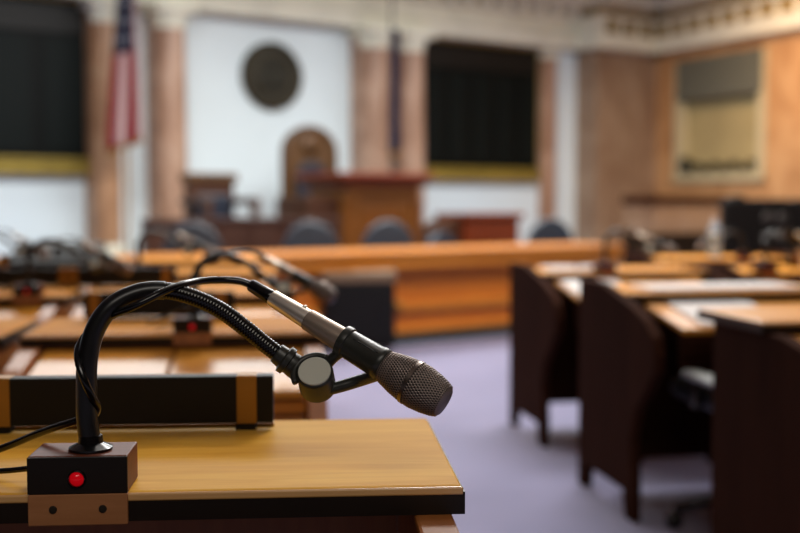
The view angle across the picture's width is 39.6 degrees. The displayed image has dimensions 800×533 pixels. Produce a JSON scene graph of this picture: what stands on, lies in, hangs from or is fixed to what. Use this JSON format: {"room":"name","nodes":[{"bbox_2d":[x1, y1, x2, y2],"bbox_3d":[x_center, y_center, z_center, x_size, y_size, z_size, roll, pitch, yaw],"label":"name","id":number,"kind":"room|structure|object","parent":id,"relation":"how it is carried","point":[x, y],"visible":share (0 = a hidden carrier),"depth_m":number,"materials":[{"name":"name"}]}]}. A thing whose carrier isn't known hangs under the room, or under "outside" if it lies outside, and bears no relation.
{"room":"legislative chamber","nodes":[
{"label":"legislative chamber","id":0,"kind":"room"},
{"bbox_2d":[0,7,537,254],"bbox_3d":[-5.511,-1.931,13.100,20.342,4.500,0.200,-2,4,-35],"label":"wall","id":1,"kind":"structure","parent":0,"point":[227,132],"depth_m":15.27,"materials":[{"name":"white paint"}]},
{"bbox_2d":[0,0,89,174],"bbox_3d":[-4.981,-2.208,13.213,2.685,2.200,0.200,-2,4,-35],"label":"board","id":2,"kind":"object","parent":1,"relation":"attached to","point":[43,104],"visible":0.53,"depth_m":13.64,"materials":[{"name":"black glass"}]},
{"bbox_2d":[241,42,302,109],"bbox_3d":[-1.780,-2.658,15.504,0.940,0.940,0.090,-2,4,-35],"label":"round seal","id":3,"kind":"object","parent":1,"relation":"attached to","point":[271,73],"visible":1,"depth_m":15.49,"materials":[{"name":"brown metal"}]},
{"bbox_2d":[136,0,593,50],"bbox_3d":[-2.878,-3.777,14.207,14.642,0.860,0.950,-2,4,-35],"label":"trim","id":4,"kind":"structure","parent":1,"relation":"attached to","point":[457,20],"depth_m":16.59,"materials":[{"name":"beige paint"}]},
{"bbox_2d":[424,37,540,181],"bbox_3d":[1.275,-2.458,17.605,2.496,2.200,0.200,-2,4,-35],"label":"board","id":5,"kind":"object","parent":1,"relation":"attached to","point":[481,99],"visible":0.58,"depth_m":17.61,"materials":[{"name":"black glass"}]},
{"bbox_2d":[445,0,578,18],"bbox_3d":[-2.922,-3.931,14.363,14.560,0.190,0.630,-2,4,-35],"label":"trim","id":6,"kind":"structure","parent":1,"relation":"attached to","point":[540,7],"depth_m":17.58,"materials":[{"name":"beige paint"}]},
{"bbox_2d":[538,49,558,221],"bbox_3d":[2.460,-1.789,18.505,0.340,3.600,0.150,-2,4,-35],"label":"marble pilaster","id":7,"kind":"object","parent":1,"relation":"attached to","point":[548,58],"visible":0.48,"depth_m":18.43,"materials":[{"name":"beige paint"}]},
{"bbox_2d":[556,50,575,241],"bbox_3d":[2.761,-1.801,18.713,0.371,3.600,0.160,-2,4,-35],"label":"trim","id":8,"kind":"structure","parent":1,"relation":"attached to","point":[566,63],"depth_m":18.61,"materials":[{"name":"white paint"}]},
{"bbox_2d":[457,0,745,20],"bbox_3d":[-0.535,-3.820,12.165,16.132,0.140,6.976,-2,4,-35],"label":"trim","id":9,"kind":"structure","parent":1,"relation":"attached to","point":[709,4],"depth_m":18.07,"materials":[{"name":"beige paint"}]},
{"bbox_2d":[571,0,663,53],"bbox_3d":[3.702,-4.031,18.649,1.641,0.860,1.240,-2,4,-35],"label":"trim","id":10,"kind":"structure","parent":1,"relation":"attached to","point":[592,29],"depth_m":18.22,"materials":[{"name":"beige paint"}]},
{"bbox_2d":[302,335,710,532],"bbox_3d":[0.682,0.787,5.863,21.983,0.100,19.400,-2,4,-35],"label":"floor","id":11,"kind":"structure","parent":0,"point":[511,483],"depth_m":4.61,"materials":[{"name":"purple carpet"}]},
{"bbox_2d":[0,318,37,374],"bbox_3d":[-1.297,0.542,2.600,0.724,0.760,0.774,0,3,-6],"label":"desk","id":12,"kind":"object","parent":11,"relation":"on","point":[11,329],"visible":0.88,"depth_m":2.77,"materials":[{"name":"brown wood"}]},
{"bbox_2d":[0,318,36,336],"bbox_3d":[-1.317,0.167,2.770,0.720,0.030,0.390,0,3,-6],"label":"shelf","id":13,"kind":"object","parent":12,"relation":"attached to","point":[11,327],"depth_m":2.84,"materials":[{"name":"brown wood"}]},
{"bbox_2d":[0,288,85,326],"bbox_3d":[-1.485,0.479,3.719,0.724,0.760,0.774,0,3,-6],"label":"desk","id":14,"kind":"object","parent":11,"relation":"on","point":[55,302],"visible":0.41,"depth_m":3.72,"materials":[{"name":"brown wood"}]},
{"bbox_2d":[0,268,69,288],"bbox_3d":[-1.379,0.043,4.018,0.392,0.076,0.038,0,3,-6],"label":"block","id":15,"kind":"object","parent":14,"relation":"on","point":[46,276],"visible":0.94,"depth_m":4.01,"materials":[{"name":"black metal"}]},
{"bbox_2d":[0,288,84,296],"bbox_3d":[-1.505,0.103,3.889,0.720,0.030,0.390,0,3,-6],"label":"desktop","id":16,"kind":"object","parent":14,"relation":"attached to","point":[48,292],"depth_m":3.86,"materials":[{"name":"brown wood"}]},
{"bbox_2d":[0,237,132,304],"bbox_3d":[-1.138,0.013,3.757,0.470,0.223,0.109,0,3,-3],"label":"gooseneck microphone","id":17,"kind":"object","parent":14,"relation":"on","point":[28,293],"visible":1,"depth_m":3.73,"materials":[{"name":"black metal"}]},
{"bbox_2d":[9,286,94,305],"bbox_3d":[-1.673,0.415,4.837,0.724,0.760,0.774,0,3,-6],"label":"desk","id":18,"kind":"object","parent":11,"relation":"on","point":[87,289],"visible":0.02,"depth_m":4.73,"materials":[{"name":"brown wood"}]},
{"bbox_2d":[0,254,12,267],"bbox_3d":[-1.646,-0.020,5.127,0.392,0.076,0.038,0,3,-6],"label":"block","id":19,"kind":"object","parent":18,"relation":"on","point":[5,259],"visible":0.21,"depth_m":5.09,"materials":[{"name":"brown wood"}]},
{"bbox_2d":[0,229,49,258],"bbox_3d":[-1.753,-0.049,4.830,0.470,0.223,0.109,0,3,-3],"label":"gooseneck microphone","id":20,"kind":"object","parent":18,"relation":"on","point":[42,252],"visible":0.88,"depth_m":4.83,"materials":[{"name":"black metal"}]},
{"bbox_2d":[9,242,105,267],"bbox_3d":[-1.531,-0.039,4.984,0.380,0.130,0.240,0,3,-6],"label":"console","id":21,"kind":"object","parent":18,"relation":"on","point":[60,256],"visible":0.48,"depth_m":4.90,"materials":[{"name":"black paint"}]},
{"bbox_2d":[79,0,124,254],"bbox_3d":[-3.704,-1.528,13.944,0.472,3.600,0.534,-2,4,-35],"label":"marble column","id":22,"kind":"structure","parent":11,"relation":"on","point":[103,207],"depth_m":13.78,"materials":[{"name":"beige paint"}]},
{"bbox_2d":[106,257,130,267],"bbox_3d":[-1.863,0.350,5.965,0.724,0.760,0.774,0,3,-6],"label":"desk","id":23,"kind":"object","parent":11,"relation":"on","point":[127,259],"visible":0.06,"depth_m":6.24,"materials":[{"name":"brown wood"}]},
{"bbox_2d":[116,257,129,259],"bbox_3d":[-1.883,-0.025,6.135,0.720,0.030,0.390,0,3,-6],"label":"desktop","id":24,"kind":"object","parent":23,"relation":"attached to","point":[123,258],"depth_m":6.30,"materials":[{"name":"brown wood"}]},
{"bbox_2d":[104,0,142,254],"bbox_3d":[-3.335,-1.825,13.437,0.358,4.250,0.458,1,3,15],"label":"flag","id":25,"kind":"object","parent":11,"relation":"on","point":[124,125],"visible":0.98,"depth_m":13.38,"materials":[{"name":"red fabric"}]},
{"bbox_2d":[2,316,327,419],"bbox_3d":[-0.536,0.538,2.680,0.724,0.760,0.774,0,3,-6],"label":"desk","id":26,"kind":"object","parent":11,"relation":"on","point":[128,347],"visible":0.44,"depth_m":2.62,"materials":[{"name":"brown wood"}]},
{"bbox_2d":[83,290,234,319],"bbox_3d":[-0.638,0.104,2.957,0.392,0.076,0.038,0,3,-6],"label":"block","id":27,"kind":"object","parent":26,"relation":"on","point":[92,300],"visible":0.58,"depth_m":2.94,"materials":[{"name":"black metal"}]},
{"bbox_2d":[23,316,305,334],"bbox_3d":[-0.556,0.163,2.850,0.720,0.030,0.390,0,3,-6],"label":"shelf","id":28,"kind":"object","parent":26,"relation":"attached to","point":[270,325],"depth_m":2.77,"materials":[{"name":"brown wood"}]},
{"bbox_2d":[146,250,336,344],"bbox_3d":[-0.388,0.073,2.698,0.470,0.223,0.109,0,3,-3],"label":"gooseneck microphone","id":29,"kind":"object","parent":26,"relation":"on","point":[196,328],"visible":0.91,"depth_m":2.67,"materials":[{"name":"black metal"}]},
{"bbox_2d":[141,1,197,218],"bbox_3d":[-2.982,-1.556,14.424,0.561,3.600,0.578,-2,4,-35],"label":"marble column","id":30,"kind":"structure","parent":11,"relation":"on","point":[165,22],"depth_m":14.24,"materials":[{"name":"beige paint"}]},
{"bbox_2d":[70,285,293,317],"bbox_3d":[-0.725,0.474,3.799,0.724,0.760,0.774,0,3,-6],"label":"desk","id":31,"kind":"object","parent":11,"relation":"on","point":[246,303],"visible":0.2,"depth_m":3.79,"materials":[{"name":"brown wood"}]},
{"bbox_2d":[67,267,176,288],"bbox_3d":[-1.016,0.041,4.056,0.392,0.076,0.038,0,3,-6],"label":"block","id":32,"kind":"object","parent":31,"relation":"on","point":[109,277],"visible":0.77,"depth_m":4.04,"materials":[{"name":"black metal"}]},
{"bbox_2d":[81,285,292,294],"bbox_3d":[-0.745,0.099,3.968,0.720,0.030,0.390,0,3,-6],"label":"desktop","id":33,"kind":"object","parent":31,"relation":"attached to","point":[239,290],"depth_m":3.99,"materials":[{"name":"brown wood"}]},
{"bbox_2d":[161,222,223,253],"bbox_3d":[-1.627,0.121,8.493,0.538,0.930,0.571,-1,3,-15],"label":"chair","id":34,"kind":"object","parent":11,"relation":"on","point":[200,232],"visible":0.2,"depth_m":8.21,"materials":[{"name":"blue leather"}]},
{"bbox_2d":[129,257,264,268],"bbox_3d":[-1.103,0.346,6.045,0.724,0.760,0.774,0,3,-6],"label":"desk","id":35,"kind":"object","parent":11,"relation":"on","point":[178,262],"visible":0.21,"depth_m":6.03,"materials":[{"name":"brown wood"}]},
{"bbox_2d":[130,257,263,261],"bbox_3d":[-1.123,-0.030,6.215,0.720,0.030,0.390,0,3,-6],"label":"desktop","id":36,"kind":"object","parent":35,"relation":"attached to","point":[143,259],"depth_m":6.11,"materials":[{"name":"brown wood"}]},
{"bbox_2d":[176,268,275,285],"bbox_3d":[-0.913,0.410,4.917,0.724,0.760,0.774,0,3,-6],"label":"desk","id":37,"kind":"object","parent":11,"relation":"on","point":[182,274],"visible":0.11,"depth_m":4.92,"materials":[{"name":"brown wood"}]},
{"bbox_2d":[128,229,215,266],"bbox_3d":[-1.042,-0.053,4.905,0.470,0.223,0.109,0,3,-3],"label":"gooseneck microphone","id":38,"kind":"object","parent":37,"relation":"on","point":[204,249],"visible":0.79,"depth_m":4.90,"materials":[{"name":"black metal"}]},
{"bbox_2d":[176,268,275,273],"bbox_3d":[-0.933,0.035,5.087,0.720,0.030,0.390,0,3,-6],"label":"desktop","id":39,"kind":"object","parent":37,"relation":"attached to","point":[189,270],"depth_m":5.04,"materials":[{"name":"brown wood"}]},
{"bbox_2d":[0,418,464,532],"bbox_3d":[-0.405,0.622,1.210,0.954,0.760,0.774,0,3,-4],"label":"desk","id":40,"kind":"object","parent":11,"relation":"on","point":[338,475],"visible":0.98,"depth_m":1.31,"materials":[{"name":"brown wood"}]},
{"bbox_2d":[0,372,273,433],"bbox_3d":[-0.370,0.186,1.521,0.392,0.076,0.038,0,3,-4],"label":"desk organizer","id":41,"kind":"object","parent":40,"relation":"on","point":[240,400],"visible":1,"depth_m":1.51,"materials":[{"name":"black paint"}]},
{"bbox_2d":[0,276,452,525],"bbox_3d":[-0.216,0.143,1.236,0.547,0.259,0.126,0,3,-1],"label":"gooseneck microphone","id":42,"kind":"object","parent":40,"relation":"on","point":[88,481],"visible":1,"depth_m":1.20,"materials":[{"name":"black metal"}]},
{"bbox_2d":[69,472,83,485],"bbox_3d":[-0.343,0.226,1.180,0.015,0.016,0.012,0,3,1],"label":"light","id":43,"kind":"object","parent":42,"relation":"on","point":[75,478],"depth_m":1.18,"materials":[{"name":"red plastic"}]},
{"bbox_2d":[0,418,460,494],"bbox_3d":[-0.419,0.247,1.381,0.950,0.030,0.390,0,3,-4],"label":"desk top","id":44,"kind":"object","parent":40,"relation":"attached to","point":[405,456],"depth_m":1.35,"materials":[{"name":"brown wood"}]},
{"bbox_2d":[282,221,338,249],"bbox_3d":[-0.799,0.087,9.074,0.538,0.930,0.571,-1,3,-15],"label":"chair","id":45,"kind":"object","parent":11,"relation":"on","point":[306,235],"visible":0.21,"depth_m":8.79,"materials":[{"name":"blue leather"}]},
{"bbox_2d":[321,269,396,351],"bbox_3d":[-0.316,0.315,8.168,0.540,0.580,0.450,0,3,-7],"label":"base cabinet","id":46,"kind":"object","parent":11,"relation":"on","point":[364,301],"visible":0.66,"depth_m":7.96,"materials":[{"name":"black paint"}]},
{"bbox_2d":[112,242,625,350],"bbox_3d":[-0.087,0.222,8.639,4.545,0.711,0.670,-2,4,-35],"label":"curved desk","id":47,"kind":"object","parent":11,"relation":"on","point":[442,293],"visible":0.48,"depth_m":8.66,"materials":[{"name":"brown wood"}]},
{"bbox_2d":[112,242,625,260],"bbox_3d":[-0.087,-0.113,8.620,4.545,0.040,0.670,-2,4,-35],"label":"countertop","id":48,"kind":"structure","parent":47,"relation":"on","point":[279,255],"depth_m":8.52,"materials":[{"name":"brown wood"}]},
{"bbox_2d":[346,24,403,172],"bbox_3d":[-0.369,-1.659,16.240,0.620,3.600,0.608,-2,4,-35],"label":"marble column","id":49,"kind":"structure","parent":11,"relation":"on","point":[369,43],"depth_m":16.03,"materials":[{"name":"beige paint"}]},
{"bbox_2d":[361,220,414,247],"bbox_3d":[-0.186,0.063,9.505,0.538,0.930,0.571,-1,3,-15],"label":"chair","id":50,"kind":"object","parent":11,"relation":"on","point":[384,233],"visible":0.2,"depth_m":9.22,"materials":[{"name":"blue leather"}]},
{"bbox_2d":[387,0,400,172],"bbox_3d":[-0.114,-1.931,15.739,0.360,4.200,0.360,-2,4,-35],"label":"flag","id":51,"kind":"object","parent":11,"relation":"on","point":[394,97],"visible":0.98,"depth_m":15.63,"materials":[{"name":"dark blue fabric"},{"name":"brass"},{"name":"wood"}]},
{"bbox_2d":[389,28,436,225],"bbox_3d":[0.153,-1.681,16.627,0.553,3.600,0.574,-2,4,-35],"label":"marble column","id":52,"kind":"structure","parent":11,"relation":"on","point":[411,159],"depth_m":16.41,"materials":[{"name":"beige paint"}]},
{"bbox_2d":[425,232,457,245],"bbox_3d":[0.195,0.065,10.613,0.571,0.800,0.538,3,4,43],"label":"chair","id":53,"kind":"object","parent":11,"relation":"on","point":[438,238],"visible":0.1,"depth_m":10.40,"materials":[{"name":"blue leather"}]},
{"bbox_2d":[527,218,572,243],"bbox_3d":[1.304,0.003,10.551,0.538,0.930,0.571,-1,3,-15],"label":"chair","id":54,"kind":"object","parent":11,"relation":"on","point":[547,230],"visible":0.25,"depth_m":10.27,"materials":[{"name":"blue leather"}]},
{"bbox_2d":[509,261,730,446],"bbox_3d":[1.024,0.387,5.103,0.876,0.785,0.735,-1,3,-10],"label":"desk","id":55,"kind":"object","parent":11,"relation":"on","point":[544,313],"visible":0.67,"depth_m":5.09,"materials":[{"name":"brown wood"}]},
{"bbox_2d":[537,265,618,270],"bbox_3d":[0.836,0.007,5.229,0.320,0.008,0.240,-1,3,-10],"label":"paper stack","id":56,"kind":"object","parent":55,"relation":"on","point":[553,268],"visible":0.79,"depth_m":5.19,"materials":[{"name":"grey paper"}]},
{"bbox_2d":[559,280,621,295],"bbox_3d":[0.862,0.092,4.852,0.260,0.048,0.268,-1,3,-10],"label":"paper stack","id":57,"kind":"object","parent":55,"relation":"on","point":[573,285],"visible":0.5,"depth_m":4.91,"materials":[{"name":"grey paper"}]},
{"bbox_2d":[533,266,707,273],"bbox_3d":[0.996,0.026,5.243,0.800,0.030,0.390,-1,3,-10],"label":"shelf","id":58,"kind":"object","parent":55,"relation":"attached to","point":[622,269],"depth_m":5.11,"materials":[{"name":"brown wood"}]},
{"bbox_2d":[574,228,678,277],"bbox_3d":[1.037,-0.063,5.078,0.470,0.223,0.109,0,3,-7],"label":"gooseneck microphone","id":59,"kind":"object","parent":55,"relation":"on","point":[605,269],"visible":1,"depth_m":5.06,"materials":[{"name":"black metal"},{"name":"plastic"},{"name":"black rubber"}]},
{"bbox_2d":[622,196,729,265],"bbox_3d":[4.250,-0.474,16.752,2.486,1.175,0.101,-2,4,-35],"label":"gallery balustrade","id":60,"kind":"object","parent":11,"relation":"on","point":[686,243],"visible":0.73,"depth_m":16.57,"materials":[{"name":"brown wood"}]},
{"bbox_2d":[640,455,711,464],"bbox_3d":[1.082,0.474,4.770,0.600,0.650,0.580,-1,3,-10],"label":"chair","id":61,"kind":"object","parent":11,"relation":"on","point":[708,458],"visible":0.03,"depth_m":4.55,"materials":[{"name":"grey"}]},
{"bbox_2d":[578,276,799,521],"bbox_3d":[1.175,0.453,3.955,0.876,0.785,0.735,-1,3,-10],"label":"desk","id":62,"kind":"object","parent":11,"relation":"on","point":[633,344],"visible":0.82,"depth_m":3.92,"materials":[{"name":"brown wood"}]},
{"bbox_2d":[613,282,799,294],"bbox_3d":[1.147,0.091,4.095,0.800,0.030,0.390,-1,3,-10],"label":"shelf","id":63,"kind":"object","parent":62,"relation":"attached to","point":[622,289],"depth_m":3.91,"materials":[{"name":"brown wood"}]},
{"bbox_2d":[667,302,757,325],"bbox_3d":[1.091,0.157,3.717,0.300,0.049,0.278,-1,3,-10],"label":"paper stack","id":64,"kind":"object","parent":62,"relation":"on","point":[689,310],"visible":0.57,"depth_m":3.79,"materials":[{"name":"grey paper"}]},
{"bbox_2d":[626,282,799,290],"bbox_3d":[1.151,0.073,4.069,0.580,0.008,0.260,-1,3,-10],"label":"paper stack","id":65,"kind":"object","parent":62,"relation":"on","point":[726,285],"visible":1,"depth_m":4.01,"materials":[{"name":"grey paper"}]},
{"bbox_2d":[665,370,712,528],"bbox_3d":[1.174,0.540,3.612,0.600,0.650,0.580,-1,3,-10],"label":"chair","id":66,"kind":"object","parent":11,"relation":"on","point":[695,387],"visible":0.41,"depth_m":3.62,"materials":[{"name":"black leather"}]},
{"bbox_2d":[626,251,799,266],"bbox_3d":[1.820,0.322,6.249,0.876,0.785,0.735,-1,3,-10],"label":"desk","id":67,"kind":"object","parent":11,"relation":"on","point":[633,258],"visible":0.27,"depth_m":6.24,"materials":[{"name":"brown wood"}]},
{"bbox_2d":[708,218,721,256],"bbox_3d":[1.812,-0.167,6.390,0.072,0.225,0.072,0,3,0],"label":"water bottle","id":68,"kind":"object","parent":67,"relation":"on","point":[716,251],"visible":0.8,"depth_m":6.36,"materials":[{"name":"clear plastic"}]},
{"bbox_2d":[652,255,786,259],"bbox_3d":[1.793,-0.040,6.389,0.800,0.030,0.390,-1,3,-10],"label":"shelf","id":69,"kind":"object","parent":67,"relation":"attached to","point":[697,257],"depth_m":6.33,"materials":[{"name":"brown wood"}]},
{"bbox_2d":[697,230,754,262],"bbox_3d":[1.830,-0.113,6.219,0.383,0.181,0.088,-1,3,-13],"label":"gooseneck microphone","id":70,"kind":"object","parent":67,"relation":"on","point":[743,257],"visible":1,"depth_m":6.21,"materials":[{"name":"black metal"}]},
{"bbox_2d":[697,306,799,532],"bbox_3d":[1.392,0.519,3.010,0.904,0.760,0.774,-1,3,-10],"label":"desk","id":71,"kind":"object","parent":11,"relation":"on","point":[755,463],"visible":1,"depth_m":2.97,"materials":[{"name":"brown wood"}]},
{"bbox_2d":[699,306,799,323],"bbox_3d":[1.359,0.144,3.178,0.900,0.030,0.390,-1,3,-10],"label":"shelf","id":72,"kind":"object","parent":71,"relation":"attached to","point":[787,314],"depth_m":3.12,"materials":[{"name":"brown wood"}]},
{"bbox_2d":[700,262,799,281],"bbox_3d":[1.940,0.387,5.101,0.876,0.785,0.735,-1,3,-10],"label":"desk","id":73,"kind":"object","parent":11,"relation":"on","point":[739,274],"visible":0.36,"depth_m":5.04,"materials":[{"name":"brown wood"}]},
{"bbox_2d":[733,228,799,278],"bbox_3d":[1.756,-0.061,5.042,0.470,0.223,0.109,0,3,-7],"label":"gooseneck microphone","id":74,"kind":"object","parent":73,"relation":"on","point":[766,270],"visible":1,"depth_m":5.00,"materials":[{"name":"black metal"}]},
{"bbox_2d":[735,267,799,273],"bbox_3d":[1.913,0.026,5.241,0.800,0.030,0.390,-1,3,-10],"label":"shelf","id":75,"kind":"object","parent":73,"relation":"attached to","point":[781,270],"depth_m":5.11,"materials":[{"name":"brown wood"}]},
{"bbox_2d":[788,252,799,267],"bbox_3d":[2.070,-0.035,5.385,0.392,0.076,0.038,-1,3,-10],"label":"block","id":76,"kind":"object","parent":73,"relation":"on","point":[794,257],"visible":1,"depth_m":5.34,"materials":[{"name":"brown wood"}]},
{"bbox_2d":[720,195,799,254],"bbox_3d":[3.546,-0.019,9.107,1.704,1.139,0.620,0,3,1],"label":"bench","id":77,"kind":"object","parent":11,"relation":"on","point":[754,219],"visible":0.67,"depth_m":9.29,"materials":[{"name":"black"}]},
{"bbox_3d":[-0.908,0.092,13.207,5.733,0.450,2.950,-2,4,-35],"label":"platform","id":78,"kind":"object","parent":11,"relation":"on","visible":0},
{"bbox_2d":[179,172,259,217],"bbox_3d":[-2.043,-0.576,12.511,0.695,0.962,0.720,-2,4,-35],"label":"chair","id":79,"kind":"object","parent":78,"relation":"on","point":[206,195],"visible":0.47,"depth_m":12.56,"materials":[{"name":"brown wood"}]},
{"bbox_2d":[140,217,341,253],"bbox_3d":[-1.569,-0.260,11.320,2.205,0.468,0.160,-2,4,-35],"label":"parapet","id":80,"kind":"object","parent":78,"relation":"on","point":[234,234],"visible":0.4,"depth_m":11.22,"materials":[{"name":"brown wood"}]},
{"bbox_2d":[280,125,337,197],"bbox_3d":[-1.036,-1.016,14.351,0.880,1.631,0.710,-2,4,-35],"label":"chair","id":81,"kind":"object","parent":78,"relation":"on","point":[308,148],"visible":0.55,"depth_m":14.43,"materials":[{"name":"brown wood"}]},
{"bbox_2d":[276,172,433,248],"bbox_3d":[-0.486,-0.605,13.005,1.656,0.963,1.060,-2,4,-35],"label":"rostrum","id":82,"kind":"object","parent":78,"relation":"on","point":[362,200],"visible":0.66,"depth_m":12.62,"materials":[{"name":"brown wood"}]},
{"bbox_2d":[421,212,523,245],"bbox_3d":[0.748,-0.434,14.135,1.644,0.493,0.650,-2,4,-35],"label":"desk","id":83,"kind":"object","parent":78,"relation":"on","point":[491,228],"visible":0.7,"depth_m":13.98,"materials":[{"name":"brown wood"}]},
{"bbox_2d":[575,49,656,265],"bbox_3d":[3.585,-2.273,19.090,1.441,4.500,0.850,-2,4,-35],"label":"wall pier","id":84,"kind":"object","parent":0,"point":[616,91],"visible":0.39,"depth_m":18.64,"materials":[{"name":"brown stone"}]},
{"bbox_2d":[655,29,799,233],"bbox_3d":[8.564,-1.810,10.983,0.300,4.500,18.350,-2,4,-26],"label":"wall","id":85,"kind":"structure","parent":0,"point":[782,181],"depth_m":16.88,"materials":[{"name":"stone"}]},
{"bbox_2d":[607,0,793,37],"bbox_3d":[5.454,-3.796,16.299,1.393,0.200,7.116,-2,4,-35],"label":"trim","id":86,"kind":"structure","parent":85,"relation":"attached to","point":[766,8],"depth_m":17.59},
{"bbox_2d":[672,47,767,181],"bbox_3d":[5.135,-2.369,17.755,0.250,2.000,2.070,-2,4,-26],"label":"window","id":87,"kind":"structure","parent":85,"relation":"in","point":[720,100],"depth_m":17.74,"materials":[{"name":"glass"},{"name":"stone"},{"name":"fabric"}]},
{"bbox_2d":[676,47,762,100],"bbox_3d":[5.043,-3.034,17.650,0.025,0.660,1.930,-2,4,-26],"label":"roller blind","id":88,"kind":"object","parent":87,"relation":"attached to","point":[736,75],"depth_m":17.57,"materials":[{"name":"grey fabric"}]},
{"bbox_2d":[649,0,799,54],"bbox_3d":[5.587,-3.885,16.097,0.590,0.860,6.350,-2,4,-26],"label":"trim","id":89,"kind":"structure","parent":85,"relation":"attached to","point":[778,22],"depth_m":17.34,"materials":[{"name":"beige paint"}]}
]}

